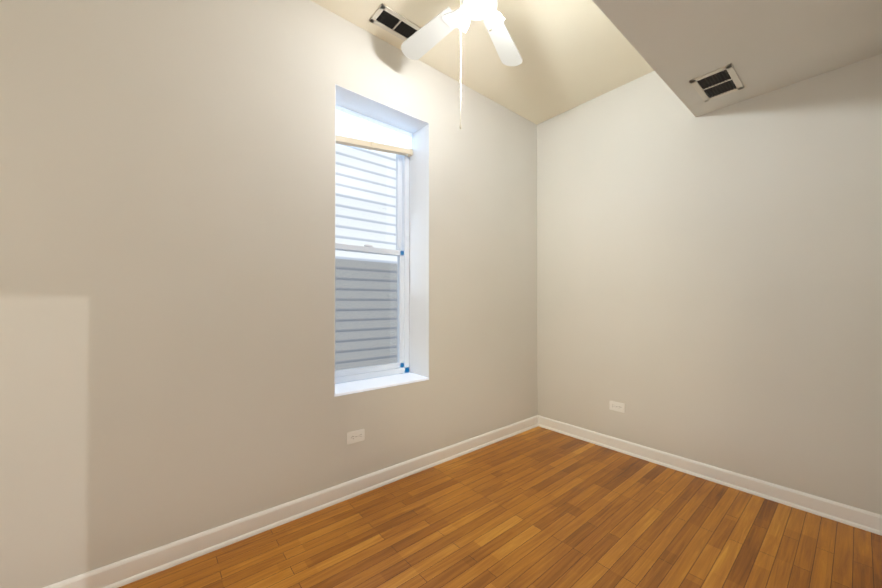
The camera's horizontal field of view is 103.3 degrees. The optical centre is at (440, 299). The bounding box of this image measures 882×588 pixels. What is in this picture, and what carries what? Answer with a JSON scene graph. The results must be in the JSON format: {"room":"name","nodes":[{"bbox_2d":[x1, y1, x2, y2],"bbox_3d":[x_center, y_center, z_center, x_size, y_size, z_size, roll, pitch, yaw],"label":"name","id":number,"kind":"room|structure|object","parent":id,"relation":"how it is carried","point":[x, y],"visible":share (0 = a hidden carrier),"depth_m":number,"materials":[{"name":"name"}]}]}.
{"room":"empty bedroom","nodes":[
{"label":"empty bedroom","id":0,"kind":"room"},
{"bbox_2d":[0,0,537,587],"bbox_3d":[-0.838,-0.253,2.132,5.020,2.900,0.360,0,-1,-40],"label":"wall","id":1,"kind":"structure","parent":0,"point":[166,258],"depth_m":1.66,"materials":[{"name":"paint"}]},
{"bbox_2d":[43,415,538,587],"bbox_3d":[-0.714,1.148,1.969,4.300,0.094,0.027,0,-1,-40],"label":"baseboard","id":2,"kind":"structure","parent":1,"relation":"attached to","point":[123,572],"depth_m":1.80,"materials":[{"name":"white wood"}]},
{"bbox_2d":[347,429,364,444],"bbox_3d":[-0.523,0.845,2.145,0.116,0.072,0.007,0,-1,-40],"label":"electrical outlet","id":3,"kind":"object","parent":1,"relation":"attached to","point":[355,436],"visible":1,"depth_m":2.14,"materials":[{"name":"white plastic"}]},
{"bbox_2d":[334,84,428,396],"bbox_3d":[-0.470,-0.348,2.433,0.710,1.864,0.350,0,-1,-40],"label":"window","id":4,"kind":"structure","parent":1,"relation":"in","point":[363,122],"depth_m":2.56,"materials":[{"name":"white paint"}]},
{"bbox_2d":[311,0,653,124],"bbox_3d":[-0.048,-1.788,1.198,5.020,0.150,2.830,0,-1,-40],"label":"ceiling","id":5,"kind":"structure","parent":0,"point":[574,53],"depth_m":2.40,"materials":[{"name":"paint"}]},
{"bbox_2d":[369,4,420,40],"bbox_3d":[-0.274,-1.699,2.164,0.300,0.008,0.155,0,-1,-40],"label":"ceiling vent","id":6,"kind":"object","parent":5,"relation":"in","point":[391,21],"visible":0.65,"depth_m":2.15,"materials":[{"name":"beige"}]},
{"bbox_2d":[401,0,521,128],"bbox_3d":[0.159,-1.275,1.762,1.146,0.863,1.118,0,-1,-40],"label":"ceiling fan","id":7,"kind":"object","parent":5,"relation":"hanging from","point":[424,39],"visible":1,"depth_m":1.96,"materials":[{"name":"white"}]},
{"bbox_2d":[119,426,881,587],"bbox_3d":[-0.048,1.247,1.168,5.020,0.120,2.830,0,-1,-40],"label":"floor","id":8,"kind":"structure","parent":0,"point":[538,507],"depth_m":1.75,"materials":[{"name":"brown wood"}]},
{"bbox_2d":[537,54,881,514],"bbox_3d":[1.742,-0.248,2.674,0.360,2.900,2.110,0,-1,-40],"label":"wall","id":9,"kind":"structure","parent":0,"point":[709,288],"depth_m":2.27,"materials":[{"name":"paint"}]},
{"bbox_2d":[609,401,624,412],"bbox_3d":[1.403,0.858,2.783,0.007,0.072,0.116,0,-1,-40],"label":"electrical outlet","id":10,"kind":"object","parent":9,"relation":"attached to","point":[617,406],"visible":1,"depth_m":2.78,"materials":[{"name":"white plastic"}]},
{"bbox_2d":[539,416,881,535],"bbox_3d":[1.591,1.154,2.540,0.027,0.094,2.040,0,-1,-40],"label":"baseboard","id":11,"kind":"structure","parent":9,"relation":"attached to","point":[862,519],"depth_m":2.20,"materials":[{"name":"white wood"}]},
{"bbox_2d":[592,0,881,116],"bbox_3d":[0.363,-1.493,0.703,4.302,0.452,0.832,0,-1,-40],"label":"ceiling","id":12,"kind":"structure","parent":0,"point":[763,46],"depth_m":1.68,"materials":[{"name":"paint"}]},
{"bbox_2d":[689,64,743,101],"bbox_3d":[1.608,-1.250,2.032,0.320,0.008,0.190,0,-1,-40],"label":"ceiling vent","id":13,"kind":"object","parent":12,"relation":"in","point":[719,82],"visible":1,"depth_m":2.02,"materials":[{"name":"beige"}]},
{"label":"outside","id":14,"kind":"structure","parent":0,"visible":0},
{"bbox_2d":[335,144,396,369],"bbox_3d":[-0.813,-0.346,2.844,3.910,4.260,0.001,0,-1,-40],"label":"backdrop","id":15,"kind":"structure","parent":14,"point":[369,309],"depth_m":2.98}
]}

